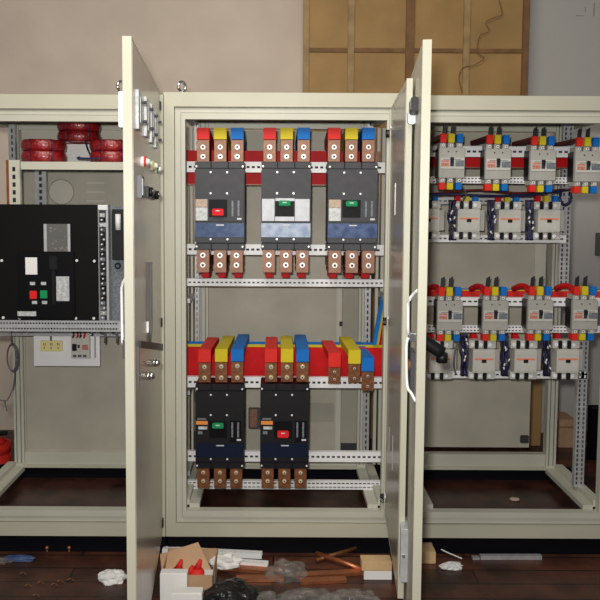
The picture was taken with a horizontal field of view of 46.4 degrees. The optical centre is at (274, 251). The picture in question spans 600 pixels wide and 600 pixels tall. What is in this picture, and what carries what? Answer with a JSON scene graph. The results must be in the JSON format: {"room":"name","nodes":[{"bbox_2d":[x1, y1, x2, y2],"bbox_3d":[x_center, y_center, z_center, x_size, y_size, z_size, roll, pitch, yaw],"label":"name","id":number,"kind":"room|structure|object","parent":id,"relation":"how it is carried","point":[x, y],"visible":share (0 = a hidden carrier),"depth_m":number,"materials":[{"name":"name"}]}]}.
{"room":"electrical room","nodes":[
{"label":"electrical room","id":0,"kind":"room"},
{"bbox_2d":[0,0,599,432],"bbox_3d":[0.102,-0.464,4.750,8.200,3.400,0.080,0,4,0],"label":"wall","id":1,"kind":"structure","parent":0,"point":[47,46],"depth_m":4.65,"materials":[{"name":"paint"}]},
{"bbox_2d":[576,3,594,15],"bbox_3d":[2.053,-1.603,4.631,0.123,0.085,0.002,0,4,0],"label":"wall marking","id":2,"kind":"structure","parent":1,"relation":"attached to","point":[594,3],"depth_m":4.63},
{"bbox_2d":[595,233,599,255],"bbox_3d":[2.211,-0.051,4.713,0.095,0.155,0.044,0,4,0],"label":"wall box","id":3,"kind":"object","parent":1,"relation":"attached to","point":[597,235],"visible":1,"depth_m":4.70,"materials":[{"name":"grey metal"}]},
{"bbox_2d":[0,430,599,599],"bbox_3d":[0.093,1.422,2.411,8.200,0.050,5.800,0,4,0],"label":"floor","id":4,"kind":"structure","parent":0,"point":[555,576],"depth_m":2.94,"materials":[{"name":"wood"}]},
{"bbox_2d":[0,431,10,463],"bbox_3d":[-1.581,1.143,3.996,0.140,0.277,0.140,0,4,0],"label":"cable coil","id":5,"kind":"object","parent":4,"relation":"on","point":[5,443],"visible":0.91,"depth_m":3.96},
{"bbox_2d":[5,554,34,561],"bbox_3d":[-1.152,1.337,3.050,0.210,0.022,0.062,-1,4,-13],"label":"scrap","id":6,"kind":"object","parent":4,"relation":"on","point":[12,558],"visible":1,"depth_m":3.05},
{"bbox_2d":[0,80,167,551],"bbox_3d":[-0.974,0.284,3.297,0.985,2.090,0.520,0,4,0],"label":"tall cabinet","id":7,"kind":"object","parent":4,"relation":"on","point":[64,486],"depth_m":3.40,"materials":[{"name":"beige metal"}]},
{"bbox_2d":[0,322,18,410],"bbox_3d":[-1.281,0.542,3.350,0.104,0.437,0.039,0,4,0],"label":"cable loop","id":8,"kind":"object","parent":7,"relation":"hanging from","point":[12,343],"visible":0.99,"depth_m":3.35,"materials":[{"name":"grey plastic"}]},
{"bbox_2d":[0,204,98,319],"bbox_3d":[-1.059,0.038,3.195,0.566,0.510,0.310,0,4,0],"label":"air circuit breaker","id":9,"kind":"object","parent":7,"relation":"on","point":[49,252],"visible":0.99,"depth_m":3.06,"materials":[{"name":"black"}]},
{"bbox_2d":[40,340,62,351],"bbox_3d":[-1.079,0.454,3.381,0.107,0.052,0.016,0,4,0],"label":"socket","id":10,"kind":"object","parent":7,"relation":"attached to","point":[45,345],"depth_m":3.37,"materials":[{"name":"yellow plastic"}]},
{"bbox_2d":[21,162,122,170],"bbox_3d":[-0.823,-0.388,3.225,0.575,0.034,0.334,0,4,0],"label":"shelf","id":11,"kind":"object","parent":7,"relation":"attached to","point":[41,166],"depth_m":3.06,"materials":[{"name":"beige metal"}]},
{"bbox_2d":[57,122,100,161],"bbox_3d":[-0.914,-0.510,3.271,0.201,0.201,0.205,0,4,0],"label":"cable coil","id":12,"kind":"object","parent":7,"relation":"on","point":[73,151],"depth_m":3.20,"materials":[{"name":"plastic"}]},
{"bbox_2d":[77,156,101,158],"bbox_3d":[-0.780,-0.414,3.077,0.190,0.015,0.023,1,4,3],"label":"loose wire","id":13,"kind":"object","parent":7,"relation":"on","point":[78,157],"visible":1,"depth_m":3.07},
{"bbox_2d":[98,205,110,319],"bbox_3d":[-0.773,0.053,3.143,0.063,0.530,0.055,0,4,0],"label":"channel","id":14,"kind":"object","parent":7,"relation":"attached to","point":[104,242],"visible":0.99,"depth_m":3.13,"materials":[{"name":"metal"}]},
{"bbox_2d":[110,207,124,321],"bbox_3d":[-0.715,0.059,3.140,0.087,0.524,0.082,0,4,0],"label":"mounting plate","id":15,"kind":"object","parent":7,"relation":"attached to","point":[116,213],"visible":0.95,"depth_m":3.17,"materials":[{"name":"white metal"}]},
{"bbox_2d":[98,569,126,585],"bbox_3d":[-0.670,1.337,2.892,0.128,0.048,0.073,0,4,0],"label":"paper scrap","id":16,"kind":"object","parent":4,"relation":"on","point":[108,577],"visible":0.99,"depth_m":2.87,"materials":[{"name":"paper"}]},
{"bbox_2d":[160,569,187,599],"bbox_3d":[-0.395,1.309,2.744,0.106,0.122,0.040,0,4,0],"label":"box","id":17,"kind":"object","parent":4,"relation":"on","point":[169,578],"visible":0.85,"depth_m":2.72,"materials":[{"name":"cardboard"}]},
{"bbox_2d":[171,587,202,599],"bbox_3d":[-0.336,1.334,2.681,0.118,0.082,0.050,0,4,0],"label":"box","id":18,"kind":"object","parent":4,"relation":"on","point":[178,593],"visible":1,"depth_m":2.66,"materials":[{"name":"cardboard"}]},
{"bbox_2d":[160,542,217,593],"bbox_3d":[-0.362,1.292,2.871,0.236,0.142,0.205,0,4,0],"label":"carton","id":19,"kind":"object","parent":4,"relation":"on","point":[190,554],"depth_m":2.88,"materials":[{"name":"brown cardboard"}]},
{"bbox_2d":[204,570,214,583],"bbox_3d":[-0.292,1.328,2.821,0.096,0.076,0.050,0,4,0],"label":"box","id":20,"kind":"object","parent":19,"relation":"in","point":[206,572],"visible":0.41,"depth_m":2.82,"materials":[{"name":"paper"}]},
{"bbox_2d":[162,546,261,558],"bbox_3d":[-0.279,1.334,3.109,0.445,0.022,0.030,1,4,5],"label":"rail","id":21,"kind":"object","parent":4,"relation":"on","point":[252,554],"visible":0.51,"depth_m":3.09,"materials":[{"name":"white metal"}]},
{"bbox_2d":[209,551,242,569],"bbox_3d":[-0.208,1.306,2.975,0.152,0.062,0.072,0,4,0],"label":"paper scrap","id":22,"kind":"object","parent":4,"relation":"on","point":[226,560],"visible":0.91,"depth_m":2.95,"materials":[{"name":"white paper"}]},
{"bbox_2d":[203,577,258,599],"bbox_3d":[-0.175,1.325,2.707,0.223,0.102,0.166,0,4,0],"label":"plastic bag","id":23,"kind":"object","parent":4,"relation":"on","point":[236,588],"visible":0.99,"depth_m":2.68,"materials":[{"name":"black"}]},
{"bbox_2d":[218,565,282,574],"bbox_3d":[-0.116,1.351,2.983,0.294,0.012,0.035,1,4,7],"label":"bar","id":24,"kind":"object","parent":4,"relation":"on","point":[243,568],"visible":0.64,"depth_m":2.97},
{"bbox_2d":[239,559,268,566],"bbox_3d":[-0.178,1.341,3.024,0.299,0.022,0.030,1,4,7],"label":"rail","id":25,"kind":"object","parent":4,"relation":"on","point":[250,562],"visible":0.4,"depth_m":3.00,"materials":[{"name":"white metal"}]},
{"bbox_2d":[236,575,283,581],"bbox_3d":[-0.062,1.356,2.908,0.200,0.012,0.037,0,4,0],"label":"bar","id":26,"kind":"object","parent":4,"relation":"on","point":[248,578],"visible":0.71,"depth_m":2.90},
{"bbox_2d":[118,36,412,599],"bbox_3d":[0.022,0.323,2.801,1.083,2.090,1.514,0,4,0],"label":"tall cabinet","id":27,"kind":"object","parent":4,"relation":"on","point":[347,501],"visible":0.64,"depth_m":3.10,"materials":[{"name":"beige metal"}]},
{"bbox_2d":[137,175,143,197],"bbox_3d":[-0.411,-0.199,2.148,0.016,0.068,0.070,0,4,-5],"label":"switch","id":28,"kind":"object","parent":27,"relation":"attached to","point":[140,179],"depth_m":2.12,"materials":[{"name":"grey metal"}]},
{"bbox_2d":[140,156,149,166],"bbox_3d":[-0.409,-0.285,2.208,0.030,0.034,0.034,0,4,-5],"label":"lamp","id":29,"kind":"object","parent":27,"relation":"attached to","point":[144,161],"depth_m":2.20,"materials":[{"name":"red plastic"}]},
{"bbox_2d":[145,186,154,197],"bbox_3d":[-0.423,-0.203,2.373,0.032,0.040,0.040,0,4,0],"label":"switch","id":30,"kind":"object","parent":27,"relation":"attached to","point":[149,191],"depth_m":2.36,"materials":[{"name":"black plastic"}]},
{"bbox_2d":[149,161,157,169],"bbox_3d":[-0.434,-0.309,2.506,0.030,0.034,0.034,0,4,-5],"label":"lamp","id":31,"kind":"object","parent":27,"relation":"attached to","point":[152,166],"depth_m":2.49,"materials":[{"name":"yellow plastic"}]},
{"bbox_2d":[152,191,160,199],"bbox_3d":[-0.442,-0.212,2.607,0.032,0.040,0.040,0,4,0],"label":"switch","id":32,"kind":"object","parent":27,"relation":"attached to","point":[155,196],"depth_m":2.59,"materials":[{"name":"black plastic"}]},
{"bbox_2d":[153,165,161,173],"bbox_3d":[-0.447,-0.316,2.666,0.030,0.034,0.034,0,4,-5],"label":"lamp","id":33,"kind":"object","parent":27,"relation":"attached to","point":[157,170],"depth_m":2.66,"materials":[{"name":"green plastic"}]},
{"bbox_2d":[195,377,244,487],"bbox_3d":[-0.248,0.823,3.243,0.218,0.478,0.259,0,4,0],"label":"circuit breaker","id":34,"kind":"object","parent":27,"relation":"attached to","point":[219,406],"visible":1,"depth_m":3.13,"materials":[{"name":"black"}]},
{"bbox_2d":[198,337,218,381],"bbox_3d":[-0.309,0.499,3.268,0.056,0.147,0.308,0,4,2],"label":"busbar link","id":35,"kind":"object","parent":34,"relation":"on","point":[207,348],"visible":1,"depth_m":3.13,"materials":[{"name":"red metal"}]},
{"bbox_2d":[215,336,233,381],"bbox_3d":[-0.234,0.497,3.283,0.056,0.150,0.338,0,4,2],"label":"busbar link","id":36,"kind":"object","parent":34,"relation":"on","point":[224,346],"visible":1,"depth_m":3.13,"materials":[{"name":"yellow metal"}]},
{"bbox_2d":[231,334,248,381],"bbox_3d":[-0.162,0.496,3.303,0.056,0.150,0.378,0,4,2],"label":"busbar link","id":37,"kind":"object","parent":34,"relation":"on","point":[238,349],"visible":1,"depth_m":3.13,"materials":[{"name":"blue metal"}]},
{"bbox_2d":[195,128,246,277],"bbox_3d":[-0.243,-0.218,3.226,0.218,0.671,0.364,0,4,0],"label":"circuit breaker","id":38,"kind":"object","parent":27,"relation":"attached to","point":[220,187],"depth_m":3.06,"materials":[{"name":"black"}]},
{"bbox_2d":[248,407,259,428],"bbox_3d":[-0.102,0.816,3.437,0.058,0.105,0.018,0,4,0],"label":"plate","id":39,"kind":"object","parent":27,"relation":"attached to","point":[253,412],"visible":0.96,"depth_m":3.43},
{"bbox_2d":[186,150,359,185],"bbox_3d":[0.000,-0.393,3.287,0.853,0.162,0.012,0,4,0],"label":"busbar","id":40,"kind":"object","parent":27,"relation":"attached to","point":[317,179],"visible":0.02,"depth_m":3.28,"materials":[{"name":"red metal"}]},
{"bbox_2d":[374,151,379,161],"bbox_3d":[0.458,-0.441,3.283,0.065,0.060,0.010,0,4,0],"label":"plate","id":41,"kind":"object","parent":40,"relation":"attached to","point":[376,153],"visible":0.24,"depth_m":3.28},
{"bbox_2d":[260,377,308,487],"bbox_3d":[0.042,0.823,3.243,0.218,0.478,0.259,0,4,0],"label":"circuit breaker","id":42,"kind":"object","parent":27,"relation":"attached to","point":[284,406],"visible":0.98,"depth_m":3.13,"materials":[{"name":"black"}]},
{"bbox_2d":[265,337,276,381],"bbox_3d":[-0.017,0.497,3.267,0.055,0.147,0.307,0,4,0],"label":"busbar link","id":43,"kind":"object","parent":42,"relation":"on","point":[271,342],"visible":1,"depth_m":3.13,"materials":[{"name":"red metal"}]},
{"bbox_2d":[280,336,292,381],"bbox_3d":[0.054,0.496,3.282,0.055,0.147,0.337,0,4,0],"label":"busbar link","id":44,"kind":"object","parent":42,"relation":"on","point":[286,342],"visible":1,"depth_m":3.13,"materials":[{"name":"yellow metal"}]},
{"bbox_2d":[294,334,308,381],"bbox_3d":[0.123,0.496,3.302,0.055,0.145,0.377,0,4,0],"label":"busbar link","id":45,"kind":"object","parent":42,"relation":"on","point":[301,346],"visible":1,"depth_m":3.13,"materials":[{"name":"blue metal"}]},
{"bbox_2d":[187,347,381,376],"bbox_3d":[0.037,0.532,3.329,0.958,0.160,0.012,0,4,0],"label":"busbar","id":46,"kind":"object","parent":27,"relation":"attached to","point":[254,357],"visible":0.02,"depth_m":3.32},
{"bbox_2d":[321,340,340,383],"bbox_3d":[0.260,0.510,3.268,0.056,0.139,0.308,0,4,-2],"label":"busbar link","id":47,"kind":"object","parent":46,"relation":"attached to","point":[332,352],"visible":1,"depth_m":3.13,"materials":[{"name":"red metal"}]},
{"bbox_2d":[187,344,381,347],"bbox_3d":[0.038,0.528,3.394,0.977,0.160,0.012,0,4,0],"label":"busbar","id":48,"kind":"object","parent":27,"relation":"attached to","point":[188,345],"visible":0.02,"depth_m":3.38},
{"bbox_2d":[339,336,360,382],"bbox_3d":[0.349,0.501,3.283,0.056,0.147,0.338,0,4,-2],"label":"busbar link","id":49,"kind":"object","parent":48,"relation":"attached to","point":[352,350],"visible":1,"depth_m":3.13,"materials":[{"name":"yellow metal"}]},
{"bbox_2d":[187,341,381,344],"bbox_3d":[0.039,0.523,3.459,0.996,0.160,0.012,0,4,0],"label":"busbar","id":50,"kind":"object","parent":27,"relation":"attached to","point":[188,342],"visible":0.02,"depth_m":3.45},
{"bbox_2d":[356,343,373,390],"bbox_3d":[0.409,0.534,3.305,0.056,0.150,0.378,0,4,-2],"label":"busbar link","id":51,"kind":"object","parent":50,"relation":"attached to","point":[367,360],"visible":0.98,"depth_m":3.13,"materials":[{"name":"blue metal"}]},
{"bbox_2d":[261,128,310,277],"bbox_3d":[0.048,-0.218,3.226,0.218,0.671,0.364,0,4,0],"label":"circuit breaker","id":52,"kind":"object","parent":27,"relation":"attached to","point":[285,186],"depth_m":3.06,"materials":[{"name":"black"}]},
{"bbox_2d":[324,128,377,278],"bbox_3d":[0.339,-0.214,3.183,0.221,0.672,0.279,0,4,0],"label":"circuit breaker","id":53,"kind":"object","parent":27,"relation":"attached to","point":[351,187],"depth_m":3.07,"materials":[{"name":"black"}]},
{"bbox_2d":[340,128,357,161],"bbox_3d":[0.334,-0.477,3.187,0.055,0.148,0.287,0,4,0],"label":"busbar link","id":54,"kind":"object","parent":53,"relation":"on","point":[349,138],"visible":0.94,"depth_m":3.05,"materials":[{"name":"orange metal"}]},
{"bbox_2d":[357,128,374,161],"bbox_3d":[0.408,-0.479,3.216,0.055,0.148,0.347,0,4,0],"label":"busbar link","id":55,"kind":"object","parent":53,"relation":"on","point":[366,136],"visible":0.98,"depth_m":3.05,"materials":[{"name":"orange metal"}]},
{"bbox_2d":[372,295,382,344],"bbox_3d":[0.495,0.326,3.349,0.055,0.236,0.020,0,4,0],"label":"bar","id":56,"kind":"object","parent":27,"relation":"attached to","point":[380,308],"visible":0.79,"depth_m":3.34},
{"bbox_2d":[376,310,382,344],"bbox_3d":[0.507,0.328,3.369,0.050,0.237,0.020,0,4,0],"label":"bar","id":57,"kind":"object","parent":27,"relation":"attached to","point":[380,327],"visible":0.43,"depth_m":3.36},
{"bbox_2d":[379,322,382,344],"bbox_3d":[0.520,0.330,3.390,0.046,0.239,0.020,0,4,0],"label":"bar","id":58,"kind":"object","parent":27,"relation":"attached to","point":[380,341],"visible":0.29,"depth_m":3.38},
{"bbox_2d":[299,576,346,584],"bbox_3d":[0.199,1.358,2.895,0.192,0.012,0.035,0,4,-5],"label":"bar","id":59,"kind":"object","parent":4,"relation":"on","point":[330,579],"visible":1,"depth_m":2.88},
{"bbox_2d":[295,569,362,578],"bbox_3d":[0.241,1.355,2.951,0.308,0.012,0.035,0,4,-7],"label":"bar","id":60,"kind":"object","parent":4,"relation":"on","point":[340,572],"visible":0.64,"depth_m":2.94,"materials":[{"name":"metal"}]},
{"bbox_2d":[315,546,356,561],"bbox_3d":[0.270,1.329,3.081,0.204,0.025,0.016,-2,4,-26],"label":"rod","id":61,"kind":"object","parent":4,"relation":"on","point":[337,553],"visible":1,"depth_m":3.08,"materials":[{"name":"orange metal"}]},
{"bbox_2d":[315,551,361,570],"bbox_3d":[0.295,1.337,3.012,0.261,0.040,0.021,2,4,28],"label":"rod","id":62,"kind":"object","parent":4,"relation":"on","point":[317,553],"visible":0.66,"depth_m":3.02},
{"bbox_2d":[360,555,391,579],"bbox_3d":[0.423,1.324,2.940,0.125,0.077,0.060,0,4,0],"label":"wood block","id":63,"kind":"object","parent":4,"relation":"on","point":[374,567],"visible":1,"depth_m":2.91,"materials":[{"name":"beige wood"}]},
{"bbox_2d":[303,0,529,437],"bbox_3d":[0.901,-0.348,4.573,1.450,3.198,0.037,0,4,0],"label":"panel","id":64,"kind":"object","parent":4,"relation":"on","point":[350,46],"visible":0.24,"depth_m":4.51,"materials":[{"name":"brown wood"}]},
{"bbox_2d":[459,0,501,91],"bbox_3d":[1.316,-1.318,4.484,0.271,0.582,0.006,0,4,0],"label":"loose wire","id":65,"kind":"object","parent":64,"relation":"hanging from","point":[499,0],"visible":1,"depth_m":4.49,"materials":[{"name":"brown plastic"}]},
{"bbox_2d":[422,542,435,563],"bbox_3d":[0.654,1.327,3.088,0.090,0.053,0.090,0,4,0],"label":"wood block","id":66,"kind":"object","parent":4,"relation":"on","point":[428,551],"visible":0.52,"depth_m":3.04,"materials":[{"name":"brown wood"}]},
{"bbox_2d":[439,561,463,570],"bbox_3d":[0.756,1.347,3.012,0.107,0.027,0.050,0,4,0],"label":"paper scrap","id":67,"kind":"object","parent":4,"relation":"on","point":[451,565],"visible":1,"depth_m":3.00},
{"bbox_2d":[441,549,461,558],"bbox_3d":[0.745,1.319,3.137,0.196,0.060,0.007,3,5,36],"label":"loose wire","id":68,"kind":"object","parent":4,"relation":"on","point":[441,549],"visible":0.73,"depth_m":3.11,"materials":[{"name":"white metal"}]},
{"bbox_2d":[399,39,599,599],"bbox_3d":[0.961,0.360,2.803,1.131,2.025,1.513,0,4,0],"label":"tall cabinet","id":69,"kind":"object","parent":4,"relation":"on","point":[458,502],"visible":0.56,"depth_m":3.27,"materials":[{"name":"beige metal"}]},
{"bbox_2d":[428,201,444,238],"bbox_3d":[0.716,-0.149,3.255,0.143,0.174,0.074,0,4,0],"label":"contactor","id":70,"kind":"object","parent":69,"relation":"attached to","point":[436,216],"visible":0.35,"depth_m":3.23,"materials":[{"name":"grey"}]},
{"bbox_2d":[425,339,456,379],"bbox_3d":[0.757,0.491,3.198,0.141,0.178,0.074,0,4,0],"label":"contactor","id":71,"kind":"object","parent":69,"relation":"attached to","point":[434,370],"visible":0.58,"depth_m":3.18,"materials":[{"name":"grey"}]},
{"bbox_2d":[453,342,458,374],"bbox_3d":[0.826,0.486,3.192,0.021,0.156,0.040,3,5,39],"label":"loose wire","id":72,"kind":"object","parent":71,"relation":"attached to","point":[457,342],"visible":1,"depth_m":3.18,"materials":[{"name":"grey"}]},
{"bbox_2d":[427,276,462,340],"bbox_3d":[0.775,0.253,3.217,0.131,0.291,0.202,0,4,0],"label":"small breaker","id":73,"kind":"object","parent":69,"relation":"attached to","point":[448,307],"visible":1,"depth_m":3.14,"materials":[{"name":"grey"}]},
{"bbox_2d":[430,124,464,189],"bbox_3d":[0.781,-0.430,3.214,0.113,0.291,0.288,0,4,0],"label":"small breaker","id":74,"kind":"object","parent":69,"relation":"attached to","point":[449,157],"visible":1,"depth_m":3.09,"materials":[{"name":"grey"}]},
{"bbox_2d":[454,201,484,238],"bbox_3d":[0.902,-0.148,3.255,0.143,0.174,0.074,0,4,0],"label":"contactor","id":75,"kind":"object","parent":69,"relation":"attached to","point":[470,219],"visible":0.95,"depth_m":3.23,"materials":[{"name":"grey"}]},
{"bbox_2d":[447,200,456,239],"bbox_3d":[0.824,-0.149,3.251,0.047,0.188,0.039,0,4,0],"label":"wire bundle","id":76,"kind":"object","parent":75,"relation":"attached to","point":[452,210],"visible":1,"depth_m":3.25,"materials":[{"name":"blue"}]},
{"bbox_2d":[454,196,460,200],"bbox_3d":[0.855,-0.249,3.285,0.024,0.030,0.030,0,4,0],"label":"cable lug sleeve","id":77,"kind":"object","parent":75,"relation":"on","point":[457,198],"visible":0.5,"depth_m":3.27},
{"bbox_2d":[466,339,499,379],"bbox_3d":[0.954,0.491,3.198,0.141,0.178,0.074,0,4,0],"label":"contactor","id":78,"kind":"object","parent":69,"relation":"attached to","point":[484,356],"visible":0.99,"depth_m":3.17,"materials":[{"name":"grey"}]},
{"bbox_2d":[459,333,468,375],"bbox_3d":[0.865,0.472,3.213,0.045,0.197,0.040,0,4,0],"label":"wire bundle","id":79,"kind":"object","parent":78,"relation":"attached to","point":[464,354],"visible":0.99,"depth_m":3.20,"materials":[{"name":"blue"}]},
{"bbox_2d":[469,333,476,338],"bbox_3d":[0.919,0.396,3.248,0.027,0.037,0.030,0,4,0],"label":"cable lug sleeve","id":80,"kind":"object","parent":78,"relation":"attached to","point":[471,335],"visible":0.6,"depth_m":3.23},
{"bbox_2d":[468,276,507,340],"bbox_3d":[0.979,0.251,3.217,0.131,0.291,0.202,0,4,0],"label":"small breaker","id":81,"kind":"object","parent":69,"relation":"attached to","point":[493,307],"visible":1,"depth_m":3.14,"materials":[{"name":"grey plastic"}]},
{"bbox_2d":[470,125,510,190],"bbox_3d":[0.986,-0.425,3.214,0.113,0.291,0.288,0,4,0],"label":"small breaker","id":82,"kind":"object","parent":69,"relation":"attached to","point":[495,159],"visible":1,"depth_m":3.09,"materials":[{"name":"grey plastic"}]},
{"bbox_2d":[430,157,567,168],"bbox_3d":[1.061,-0.416,3.269,0.676,0.051,0.010,0,4,0],"label":"busbar","id":83,"kind":"object","parent":69,"relation":"attached to","point":[470,162],"visible":0.22,"depth_m":3.26,"materials":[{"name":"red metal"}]},
{"bbox_2d":[429,189,570,196],"bbox_3d":[1.046,-0.276,3.239,0.685,0.048,0.032,0,4,-2],"label":"loose wire","id":84,"kind":"object","parent":69,"relation":"attached to","point":[561,190],"visible":0.92,"depth_m":3.23,"materials":[{"name":"blue"}]},
{"bbox_2d":[429,188,570,193],"bbox_3d":[1.062,-0.281,3.260,0.722,0.044,0.062,1,4,6],"label":"loose wire","id":85,"kind":"object","parent":69,"relation":"attached to","point":[455,191],"visible":0.62,"depth_m":3.27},
{"bbox_2d":[494,202,524,239],"bbox_3d":[1.091,-0.146,3.255,0.143,0.174,0.074,0,4,0],"label":"contactor","id":86,"kind":"object","parent":69,"relation":"attached to","point":[509,224],"visible":1,"depth_m":3.23,"materials":[{"name":"grey"}]},
{"bbox_2d":[486,200,495,239],"bbox_3d":[1.006,-0.148,3.248,0.045,0.187,0.033,0,4,0],"label":"wire bundle","id":87,"kind":"object","parent":86,"relation":"attached to","point":[491,215],"visible":1,"depth_m":3.25,"materials":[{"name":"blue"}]},
{"bbox_2d":[495,197,501,201],"bbox_3d":[1.046,-0.249,3.285,0.024,0.030,0.030,0,4,0],"label":"cable lug sleeve","id":88,"kind":"object","parent":86,"relation":"on","point":[497,199],"visible":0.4,"depth_m":3.27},
{"bbox_2d":[503,197,510,201],"bbox_3d":[1.089,-0.249,3.285,0.024,0.030,0.030,0,4,0],"label":"cable lug sleeve","id":89,"kind":"object","parent":86,"relation":"on","point":[505,199],"visible":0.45,"depth_m":3.27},
{"bbox_2d":[512,197,519,201],"bbox_3d":[1.131,-0.249,3.285,0.024,0.030,0.030,0,4,0],"label":"cable lug sleeve","id":90,"kind":"object","parent":86,"relation":"on","point":[514,199],"visible":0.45,"depth_m":3.27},
{"bbox_2d":[525,200,534,239],"bbox_3d":[1.181,-0.148,3.250,0.045,0.188,0.038,0,4,0],"label":"wire bundle","id":91,"kind":"object","parent":86,"relation":"attached to","point":[529,205],"visible":1,"depth_m":3.25,"materials":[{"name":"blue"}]},
{"bbox_2d":[427,290,599,297],"bbox_3d":[1.138,0.202,3.326,0.863,0.035,0.010,0,4,0],"label":"busbar","id":92,"kind":"object","parent":69,"relation":"attached to","point":[431,293],"visible":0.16,"depth_m":3.32},
{"bbox_2d":[510,497,519,500],"bbox_3d":[1.146,1.180,3.347,0.047,0.014,0.034,2,4,20],"label":"scrap piece","id":93,"kind":"object","parent":69,"relation":"on","point":[511,498],"visible":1,"depth_m":3.34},
{"bbox_2d":[507,339,540,379],"bbox_3d":[1.143,0.491,3.198,0.141,0.178,0.074,0,4,0],"label":"contactor","id":94,"kind":"object","parent":69,"relation":"attached to","point":[525,357],"visible":0.96,"depth_m":3.17,"materials":[{"name":"grey"}]},
{"bbox_2d":[500,333,509,375],"bbox_3d":[1.056,0.472,3.212,0.047,0.197,0.038,0,4,0],"label":"wire bundle","id":95,"kind":"object","parent":94,"relation":"attached to","point":[504,345],"visible":0.92,"depth_m":3.20,"materials":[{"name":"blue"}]},
{"bbox_2d":[511,333,518,338],"bbox_3d":[1.112,0.396,3.248,0.027,0.037,0.030,0,4,0],"label":"cable lug sleeve","id":96,"kind":"object","parent":94,"relation":"attached to","point":[513,335],"visible":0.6,"depth_m":3.23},
{"bbox_2d":[461,289,599,290],"bbox_3d":[1.153,0.200,3.370,0.875,0.035,0.010,0,4,0],"label":"busbar","id":97,"kind":"object","parent":69,"relation":"attached to","point":[461,289],"visible":0.02,"depth_m":3.37},
{"bbox_2d":[511,276,552,340],"bbox_3d":[1.181,0.250,3.217,0.131,0.291,0.202,0,4,0],"label":"small breaker","id":98,"kind":"object","parent":69,"relation":"attached to","point":[537,307],"visible":1,"depth_m":3.14,"materials":[{"name":"grey plastic"}]},
{"bbox_2d":[512,126,555,191],"bbox_3d":[1.184,-0.419,3.215,0.113,0.291,0.288,0,4,0],"label":"small breaker","id":99,"kind":"object","parent":69,"relation":"attached to","point":[539,161],"visible":1,"depth_m":3.09,"materials":[{"name":"grey plastic"}]},
{"bbox_2d":[533,202,563,239],"bbox_3d":[1.272,-0.146,3.255,0.143,0.174,0.074,0,4,0],"label":"contactor","id":100,"kind":"object","parent":69,"relation":"attached to","point":[548,223],"visible":0.99,"depth_m":3.23,"materials":[{"name":"grey"}]},
{"bbox_2d":[533,196,540,201],"bbox_3d":[1.230,-0.249,3.285,0.024,0.030,0.030,0,4,0],"label":"cable lug sleeve","id":101,"kind":"object","parent":100,"relation":"on","point":[536,198],"visible":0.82,"depth_m":3.27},
{"bbox_2d":[542,196,549,201],"bbox_3d":[1.272,-0.249,3.285,0.024,0.030,0.030,0,4,0],"label":"cable lug sleeve","id":102,"kind":"object","parent":100,"relation":"on","point":[544,198],"visible":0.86,"depth_m":3.27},
{"bbox_2d":[551,196,558,201],"bbox_3d":[1.314,-0.249,3.285,0.024,0.030,0.030,0,4,0],"label":"cable lug sleeve","id":103,"kind":"object","parent":100,"relation":"on","point":[553,198],"visible":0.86,"depth_m":3.27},
{"bbox_2d":[548,339,582,379],"bbox_3d":[1.334,0.491,3.198,0.141,0.178,0.074,0,4,0],"label":"contactor","id":104,"kind":"object","parent":69,"relation":"attached to","point":[566,354],"visible":0.96,"depth_m":3.17,"materials":[{"name":"grey"}]},
{"bbox_2d":[541,334,551,375],"bbox_3d":[1.245,0.472,3.212,0.043,0.197,0.039,0,4,0],"label":"wire bundle","id":105,"kind":"object","parent":104,"relation":"attached to","point":[546,361],"visible":0.83,"depth_m":3.21,"materials":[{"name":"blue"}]},
{"bbox_2d":[553,333,560,338],"bbox_3d":[1.307,0.396,3.248,0.027,0.037,0.030,0,4,0],"label":"cable lug sleeve","id":106,"kind":"object","parent":104,"relation":"attached to","point":[555,335],"visible":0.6,"depth_m":3.23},
{"bbox_2d":[558,192,572,205],"bbox_3d":[1.358,-0.250,3.275,0.067,0.074,0.024,0,4,0],"label":"loose wire","id":107,"kind":"object","parent":69,"relation":"attached to","point":[560,193],"visible":0.96,"depth_m":3.27,"materials":[{"name":"blue"}]},
{"bbox_2d":[554,276,597,340],"bbox_3d":[1.381,0.249,3.216,0.131,0.291,0.202,0,4,0],"label":"small breaker","id":108,"kind":"object","parent":69,"relation":"attached to","point":[581,309],"visible":1,"depth_m":3.14,"materials":[{"name":"grey plastic"}]},
{"bbox_2d":[553,128,599,192],"bbox_3d":[1.382,-0.414,3.215,0.113,0.291,0.288,0,4,0],"label":"small breaker","id":109,"kind":"object","parent":69,"relation":"attached to","point":[583,166],"visible":0.99,"depth_m":3.10,"materials":[{"name":"grey plastic"}]},
{"bbox_2d":[471,554,541,559],"bbox_3d":[1.023,1.346,3.092,0.306,0.018,0.020,0,4,-1],"label":"metal strip","id":110,"kind":"object","parent":4,"relation":"on","point":[481,556],"visible":1,"depth_m":3.08,"materials":[{"name":"metal"}]},
{"bbox_2d":[529,359,542,445],"bbox_3d":[1.679,0.979,4.535,0.098,0.565,0.040,0,4,0],"label":"wooden board","id":111,"kind":"object","parent":4,"relation":"on","point":[536,384],"visible":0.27,"depth_m":4.54,"materials":[{"name":"brown wood"}]},
{"bbox_2d":[556,412,573,447],"bbox_3d":[1.887,1.167,4.605,0.115,0.184,0.185,0,4,0],"label":"cardboard box","id":112,"kind":"object","parent":4,"relation":"on","point":[565,422],"visible":0.54,"depth_m":4.52,"materials":[{"name":"brown cardboard"}]},
{"bbox_2d":[585,429,586,447],"bbox_3d":[1.982,1.201,4.598,0.070,0.118,0.164,0,4,0],"label":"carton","id":113,"kind":"object","parent":4,"relation":"on","point":[586,429],"visible":0.03,"depth_m":4.52,"materials":[{"name":"brown cardboard"}]},
{"bbox_2d":[586,405,598,459],"bbox_3d":[2.213,1.114,4.314,0.558,0.332,0.060,0,4,0],"label":"board","id":114,"kind":"object","parent":4,"relation":"on","point":[592,420],"visible":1,"depth_m":4.30,"materials":[{"name":"black"}]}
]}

